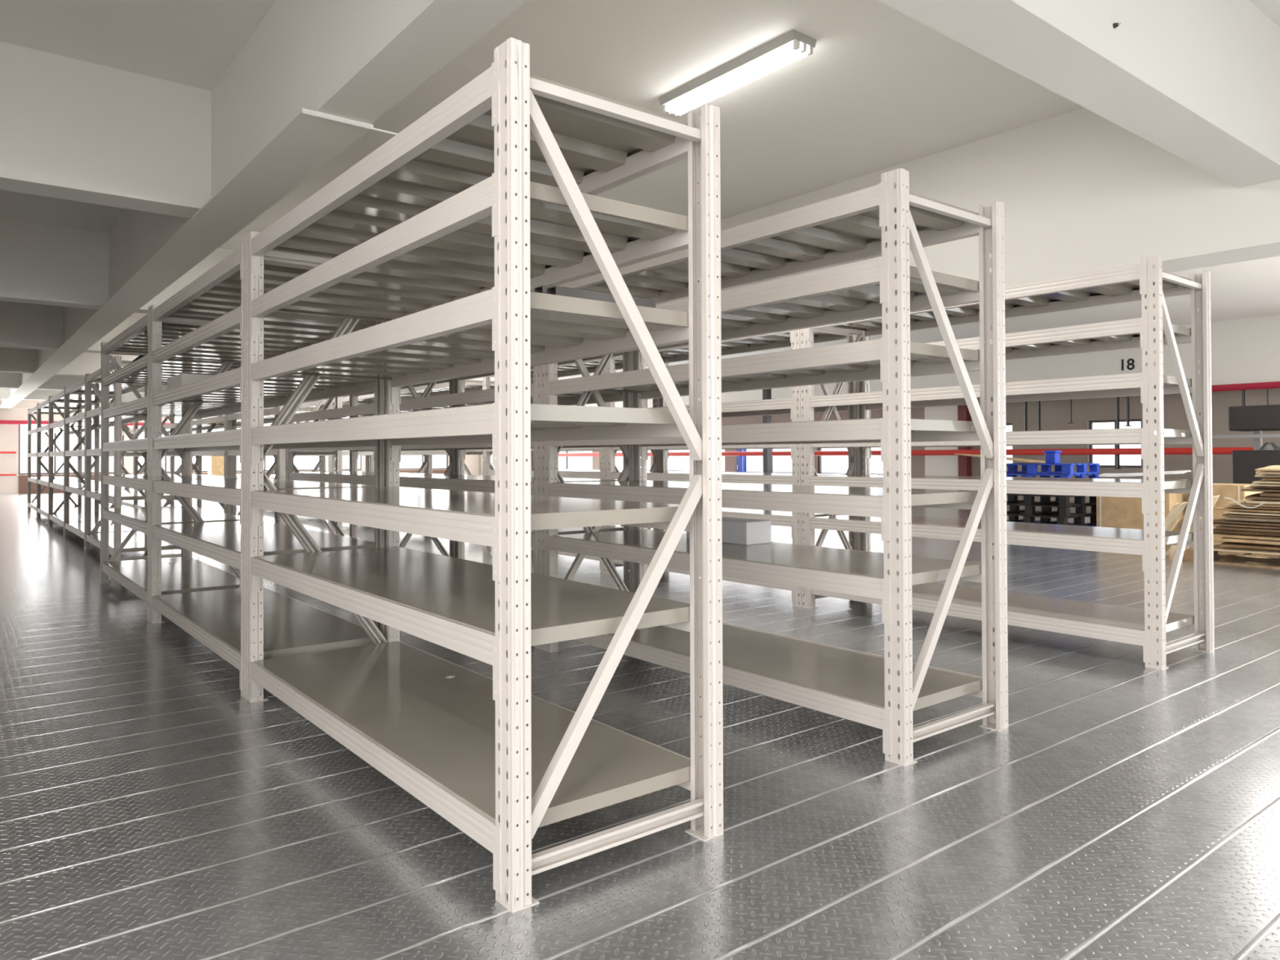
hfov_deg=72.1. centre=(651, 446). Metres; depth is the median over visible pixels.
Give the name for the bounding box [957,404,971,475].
trim
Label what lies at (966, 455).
cardboard sheet
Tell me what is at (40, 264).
beam
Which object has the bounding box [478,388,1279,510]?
wall
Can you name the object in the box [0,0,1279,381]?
ceiling
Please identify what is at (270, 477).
shelving rack
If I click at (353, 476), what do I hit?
shelving rack
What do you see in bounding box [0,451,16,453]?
pipe
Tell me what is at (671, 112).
socket
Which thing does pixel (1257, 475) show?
carton
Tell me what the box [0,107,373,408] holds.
beam
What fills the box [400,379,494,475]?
shelving rack
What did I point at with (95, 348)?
beam
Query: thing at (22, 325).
beam
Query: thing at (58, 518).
shelving rack
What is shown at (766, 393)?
column
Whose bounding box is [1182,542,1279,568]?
wooden pallet
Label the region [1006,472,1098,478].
pallet
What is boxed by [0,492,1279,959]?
floor
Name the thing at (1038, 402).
hanging rod
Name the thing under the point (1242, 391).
hanging rod
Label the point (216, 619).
shelving rack
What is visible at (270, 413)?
shelving rack
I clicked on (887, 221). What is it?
shelving rack
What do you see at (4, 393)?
trim
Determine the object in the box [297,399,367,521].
shelving rack
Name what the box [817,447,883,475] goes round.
window
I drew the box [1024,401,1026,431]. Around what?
hanging rod
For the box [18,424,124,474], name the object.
window
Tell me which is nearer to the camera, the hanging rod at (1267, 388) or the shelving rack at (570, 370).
the shelving rack at (570, 370)
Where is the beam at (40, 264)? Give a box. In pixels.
[0,218,108,309]
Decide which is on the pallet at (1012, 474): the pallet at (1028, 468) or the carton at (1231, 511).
the pallet at (1028, 468)
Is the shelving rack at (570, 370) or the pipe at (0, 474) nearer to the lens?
the shelving rack at (570, 370)
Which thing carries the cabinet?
on the floor
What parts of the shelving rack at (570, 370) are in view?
post, post, shelf, shelf, post, post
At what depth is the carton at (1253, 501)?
9.72 m
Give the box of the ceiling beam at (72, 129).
[0,41,211,217]
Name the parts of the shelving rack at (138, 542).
post, shelf, post, shelf, shelf, shelf, post, post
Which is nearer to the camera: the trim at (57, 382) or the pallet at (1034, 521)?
the pallet at (1034, 521)
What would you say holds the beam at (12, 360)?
attached to the ceiling
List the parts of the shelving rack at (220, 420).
post, post, shelf, post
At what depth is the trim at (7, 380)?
21.83 m
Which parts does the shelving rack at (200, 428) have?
post, shelf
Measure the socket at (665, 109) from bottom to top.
0.045 m
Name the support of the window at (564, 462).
in the wall at (1055, 414)
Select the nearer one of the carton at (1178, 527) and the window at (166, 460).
the carton at (1178, 527)
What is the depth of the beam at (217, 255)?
10.70 m
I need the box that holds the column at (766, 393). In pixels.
[762,388,771,472]
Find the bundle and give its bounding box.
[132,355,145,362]
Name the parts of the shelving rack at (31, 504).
post, shelf, shelf, shelf, shelf, post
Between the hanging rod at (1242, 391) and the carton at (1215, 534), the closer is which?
the carton at (1215, 534)
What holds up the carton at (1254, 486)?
on the carton at (1248, 488)
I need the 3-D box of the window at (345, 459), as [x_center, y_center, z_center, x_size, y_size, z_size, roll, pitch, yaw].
[-13.366,0.128,38.330,1.500,1.830,0.075,0,-1,-39]
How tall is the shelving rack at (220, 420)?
2.400 m
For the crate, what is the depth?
13.44 m
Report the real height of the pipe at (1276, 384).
0.127 m
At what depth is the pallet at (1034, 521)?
13.84 m
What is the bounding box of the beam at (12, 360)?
[0,346,37,373]
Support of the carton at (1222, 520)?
on the carton at (1214, 523)
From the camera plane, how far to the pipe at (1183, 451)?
20.40 m
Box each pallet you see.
[1006,462,1099,474]
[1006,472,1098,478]
[1006,493,1096,506]
[1006,501,1096,516]
[1006,511,1096,525]
[1017,520,1096,526]
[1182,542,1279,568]
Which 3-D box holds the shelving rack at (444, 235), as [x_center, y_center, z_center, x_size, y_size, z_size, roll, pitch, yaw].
[-0.931,0.089,3.723,0.800,2.400,2.741,0,-1,-39]
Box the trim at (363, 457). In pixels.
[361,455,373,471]
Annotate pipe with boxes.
[0,420,169,426]
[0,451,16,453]
[0,474,16,475]
[558,446,1279,456]
[1211,381,1279,391]
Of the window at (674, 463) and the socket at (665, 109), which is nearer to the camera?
the socket at (665, 109)
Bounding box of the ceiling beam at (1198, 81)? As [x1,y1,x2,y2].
[878,0,1279,187]
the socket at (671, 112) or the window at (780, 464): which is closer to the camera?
the socket at (671, 112)
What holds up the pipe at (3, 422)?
hanging from the hanging rod
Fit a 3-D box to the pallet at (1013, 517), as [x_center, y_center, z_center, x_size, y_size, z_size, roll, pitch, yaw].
[6.212,1.136,13.838,1.100,0.155,1.200,0,-1,-36]
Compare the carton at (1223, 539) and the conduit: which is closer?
the conduit
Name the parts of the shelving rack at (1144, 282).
post, post, shelf, shelf, shelf, shelf, shelf, shelf, shelf, post, post, plate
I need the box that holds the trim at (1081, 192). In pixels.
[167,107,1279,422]
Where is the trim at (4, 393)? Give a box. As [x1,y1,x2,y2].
[0,387,9,399]
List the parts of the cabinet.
cabinet door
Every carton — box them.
[166,373,214,390]
[1155,502,1187,550]
[1164,515,1193,552]
[1173,495,1219,553]
[1213,506,1279,512]
[1213,517,1279,525]
[1213,522,1279,528]
[1213,528,1279,536]
[1213,532,1279,540]
[1213,546,1279,555]
[1215,525,1279,532]
[1220,537,1279,544]
[1220,542,1279,550]
[1222,505,1279,509]
[1222,513,1279,518]
[1222,541,1279,546]
[1224,510,1279,515]
[1225,516,1279,522]
[1226,499,1279,506]
[1240,485,1279,492]
[1244,493,1279,500]
[1246,499,1279,504]
[1249,483,1279,486]
[1250,485,1279,488]
[1252,479,1279,483]
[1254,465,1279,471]
[1254,474,1279,477]
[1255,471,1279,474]
[1259,491,1279,497]
[1262,477,1279,480]
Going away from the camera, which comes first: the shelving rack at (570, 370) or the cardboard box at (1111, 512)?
the shelving rack at (570, 370)
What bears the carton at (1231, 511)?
on the carton at (1225, 514)
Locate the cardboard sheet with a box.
[954,453,1045,462]
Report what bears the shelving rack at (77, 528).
on the floor
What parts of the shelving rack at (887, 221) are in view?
post, post, shelf, shelf, shelf, shelf, shelf, shelf, shelf, post, plate, post, plate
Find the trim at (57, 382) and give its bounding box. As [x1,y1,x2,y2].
[35,374,166,393]
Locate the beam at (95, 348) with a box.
[84,312,147,352]
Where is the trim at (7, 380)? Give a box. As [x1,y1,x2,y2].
[0,372,21,388]
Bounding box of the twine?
[1224,497,1264,508]
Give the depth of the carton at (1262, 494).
9.66 m
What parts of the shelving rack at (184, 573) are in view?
post, post, shelf, shelf, shelf, shelf, shelf, shelf, post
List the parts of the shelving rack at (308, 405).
post, shelf, post, post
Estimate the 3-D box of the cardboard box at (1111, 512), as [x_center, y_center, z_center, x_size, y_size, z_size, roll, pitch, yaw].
[7.343,0.927,13.145,0.804,0.866,1.000,0,-1,-42]
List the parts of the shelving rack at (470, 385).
post, shelf, shelf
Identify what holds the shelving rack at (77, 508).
on the floor
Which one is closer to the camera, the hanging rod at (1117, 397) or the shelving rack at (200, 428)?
the shelving rack at (200, 428)
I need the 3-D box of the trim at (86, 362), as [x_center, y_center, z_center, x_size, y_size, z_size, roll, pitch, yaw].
[-10.549,-1.924,19.871,4.920,0.850,0.320,0,-1,-39]
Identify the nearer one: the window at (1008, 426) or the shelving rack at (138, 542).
the shelving rack at (138, 542)
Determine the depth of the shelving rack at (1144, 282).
5.62 m
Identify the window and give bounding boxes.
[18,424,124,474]
[133,426,223,472]
[236,426,319,471]
[333,455,361,470]
[400,454,448,469]
[558,450,591,469]
[611,450,650,471]
[667,449,724,471]
[746,448,791,473]
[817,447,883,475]
[1005,422,1012,466]
[1088,418,1142,467]
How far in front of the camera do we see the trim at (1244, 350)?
18.03 m
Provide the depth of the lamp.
5.82 m
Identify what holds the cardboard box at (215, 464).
on the floor
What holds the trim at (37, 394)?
attached to the ceiling
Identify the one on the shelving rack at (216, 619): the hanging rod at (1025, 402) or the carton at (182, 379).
the carton at (182, 379)
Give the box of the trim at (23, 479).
[18,469,446,493]
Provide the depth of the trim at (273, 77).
5.48 m
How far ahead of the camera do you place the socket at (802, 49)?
5.44 m
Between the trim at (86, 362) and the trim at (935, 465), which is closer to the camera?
the trim at (86, 362)
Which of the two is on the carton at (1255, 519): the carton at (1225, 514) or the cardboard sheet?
the carton at (1225, 514)
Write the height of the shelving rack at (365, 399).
2.400 m
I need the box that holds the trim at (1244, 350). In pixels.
[575,315,1279,408]
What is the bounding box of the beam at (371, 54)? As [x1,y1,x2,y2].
[316,0,527,124]
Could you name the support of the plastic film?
on the cardboard box at (1111, 512)
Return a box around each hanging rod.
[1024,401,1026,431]
[1037,400,1040,431]
[1067,399,1074,423]
[1115,396,1121,468]
[1124,395,1131,426]
[1241,390,1244,405]
[1266,388,1268,404]
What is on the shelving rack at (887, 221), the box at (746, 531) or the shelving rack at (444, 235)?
the box at (746, 531)
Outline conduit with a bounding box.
[302,111,398,134]
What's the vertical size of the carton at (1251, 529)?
0.044 m
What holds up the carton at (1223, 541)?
on the carton at (1228, 544)
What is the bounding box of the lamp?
[658,29,816,116]
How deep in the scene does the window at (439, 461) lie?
40.49 m
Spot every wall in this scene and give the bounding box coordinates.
[0,400,478,493]
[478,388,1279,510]
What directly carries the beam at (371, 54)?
attached to the ceiling
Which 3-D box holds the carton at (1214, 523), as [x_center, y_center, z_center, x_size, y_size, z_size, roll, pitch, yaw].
[7.482,0.884,9.822,1.314,0.038,1.937,0,0,-41]
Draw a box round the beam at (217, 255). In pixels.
[135,247,235,313]
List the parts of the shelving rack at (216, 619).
post, shelf, post, shelf, shelf, shelf, shelf, shelf, shelf, post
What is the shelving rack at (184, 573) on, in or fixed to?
on the floor
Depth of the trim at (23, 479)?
31.44 m
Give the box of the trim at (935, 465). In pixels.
[924,405,958,475]
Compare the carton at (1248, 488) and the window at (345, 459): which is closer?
the carton at (1248, 488)
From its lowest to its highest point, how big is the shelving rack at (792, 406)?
2.400 m
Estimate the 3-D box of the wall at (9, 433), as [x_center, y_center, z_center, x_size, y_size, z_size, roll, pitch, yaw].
[-17.331,-0.231,35.164,23.550,3.850,0.300,0,-1,-39]
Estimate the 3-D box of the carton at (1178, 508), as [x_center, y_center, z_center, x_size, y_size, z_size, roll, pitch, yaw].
[6.030,0.986,10.313,0.418,0.675,0.379,0,-1,-42]
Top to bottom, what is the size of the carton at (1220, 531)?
0.047 m
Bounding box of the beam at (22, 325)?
[0,301,63,350]
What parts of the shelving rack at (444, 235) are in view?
post, plate, post, shelf, shelf, shelf, shelf, shelf, shelf, shelf, post, plate, plate, post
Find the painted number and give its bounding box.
[1121,358,1134,370]
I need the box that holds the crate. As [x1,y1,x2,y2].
[1043,450,1062,463]
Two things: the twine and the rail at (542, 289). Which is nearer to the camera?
the rail at (542, 289)
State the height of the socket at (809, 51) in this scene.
0.045 m
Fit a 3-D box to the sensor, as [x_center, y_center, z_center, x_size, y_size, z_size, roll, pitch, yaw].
[2.091,-1.891,3.938,0.024,0.024,0.030,0,-1,-39]
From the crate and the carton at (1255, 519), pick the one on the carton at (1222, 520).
the carton at (1255, 519)
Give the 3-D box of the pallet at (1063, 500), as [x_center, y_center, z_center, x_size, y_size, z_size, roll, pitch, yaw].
[6.210,0.820,13.841,1.100,0.155,1.200,0,-1,-39]
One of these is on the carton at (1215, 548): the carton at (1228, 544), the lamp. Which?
the carton at (1228, 544)
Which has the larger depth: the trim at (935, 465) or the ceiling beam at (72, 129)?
the trim at (935, 465)
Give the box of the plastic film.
[1098,470,1191,476]
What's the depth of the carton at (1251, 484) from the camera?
9.66 m
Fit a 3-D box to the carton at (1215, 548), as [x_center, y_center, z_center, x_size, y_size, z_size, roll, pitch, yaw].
[7.466,1.168,9.745,1.300,0.026,1.878,0,-1,-40]
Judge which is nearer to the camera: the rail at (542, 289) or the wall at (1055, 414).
the rail at (542, 289)
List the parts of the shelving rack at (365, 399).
post, post, shelf, post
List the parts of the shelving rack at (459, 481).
post, shelf, shelf, post, shelf, post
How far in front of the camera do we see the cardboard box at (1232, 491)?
12.38 m
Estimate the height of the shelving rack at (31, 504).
2.400 m
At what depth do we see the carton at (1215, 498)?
10.85 m
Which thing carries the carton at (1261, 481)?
on the carton at (1251, 484)
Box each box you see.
[208,456,223,475]
[686,516,770,545]
[1096,478,1187,531]
[1191,483,1263,542]
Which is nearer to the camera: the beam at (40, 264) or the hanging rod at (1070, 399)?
the beam at (40, 264)
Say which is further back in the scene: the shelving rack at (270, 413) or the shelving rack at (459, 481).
the shelving rack at (270, 413)
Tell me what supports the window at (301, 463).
in the wall at (9, 433)
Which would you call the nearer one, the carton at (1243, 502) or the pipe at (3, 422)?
the carton at (1243, 502)
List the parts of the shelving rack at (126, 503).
post, shelf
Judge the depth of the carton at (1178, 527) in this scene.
10.55 m
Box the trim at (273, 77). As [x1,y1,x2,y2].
[0,0,369,405]
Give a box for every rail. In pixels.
[534,285,551,293]
[546,285,655,307]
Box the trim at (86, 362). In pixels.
[55,351,138,376]
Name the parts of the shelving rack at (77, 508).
post, post, shelf, shelf, shelf, shelf, post, post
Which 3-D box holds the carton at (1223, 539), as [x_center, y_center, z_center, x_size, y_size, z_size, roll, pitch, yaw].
[7.546,1.044,9.596,1.185,0.044,2.063,0,-1,-44]
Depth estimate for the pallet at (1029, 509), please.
13.49 m
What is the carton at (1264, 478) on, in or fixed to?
on the carton at (1261, 481)
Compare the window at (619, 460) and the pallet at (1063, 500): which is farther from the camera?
the window at (619, 460)
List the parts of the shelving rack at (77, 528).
post, post, shelf, shelf, shelf, shelf, post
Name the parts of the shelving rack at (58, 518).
post, post, shelf, shelf, shelf, shelf, post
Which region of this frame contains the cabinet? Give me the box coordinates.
[736,448,746,472]
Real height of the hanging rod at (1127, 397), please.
0.770 m
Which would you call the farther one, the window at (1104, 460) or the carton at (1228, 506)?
the window at (1104, 460)
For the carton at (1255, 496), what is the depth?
9.74 m
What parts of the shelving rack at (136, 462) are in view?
post, shelf, post, shelf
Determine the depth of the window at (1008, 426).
21.27 m
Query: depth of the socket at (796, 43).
5.41 m
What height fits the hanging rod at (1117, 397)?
1.670 m
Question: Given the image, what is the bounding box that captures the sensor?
[1112,22,1121,28]
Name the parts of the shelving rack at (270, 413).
post, post, post, shelf, shelf, post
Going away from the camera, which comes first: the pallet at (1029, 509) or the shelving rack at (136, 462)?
the pallet at (1029, 509)
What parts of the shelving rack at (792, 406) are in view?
post, post, shelf, shelf, shelf, shelf, post, post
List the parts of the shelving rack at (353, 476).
post, post, shelf, shelf, post, post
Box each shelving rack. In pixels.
[27,403,78,511]
[36,398,94,524]
[48,386,114,527]
[63,373,146,548]
[84,355,192,561]
[100,306,240,621]
[121,416,170,507]
[133,416,197,507]
[149,235,391,698]
[163,415,232,514]
[192,406,277,523]
[225,396,342,535]
[245,37,723,912]
[264,419,320,479]
[285,378,455,557]
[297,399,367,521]
[329,394,427,473]
[400,351,637,649]
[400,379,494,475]
[482,358,662,573]
[541,168,1008,766]
[604,326,861,607]
[800,254,1214,670]
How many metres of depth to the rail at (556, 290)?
2.82 m
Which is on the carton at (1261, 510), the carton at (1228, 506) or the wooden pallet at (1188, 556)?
the carton at (1228, 506)
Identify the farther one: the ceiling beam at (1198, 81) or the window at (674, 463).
the window at (674, 463)
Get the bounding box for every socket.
[662,104,668,113]
[668,109,675,115]
[792,40,799,50]
[799,43,806,53]
[805,45,813,55]
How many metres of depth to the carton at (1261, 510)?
9.91 m
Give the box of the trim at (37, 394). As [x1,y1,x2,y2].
[22,389,144,402]
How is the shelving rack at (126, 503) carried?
on the floor
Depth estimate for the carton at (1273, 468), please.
9.63 m

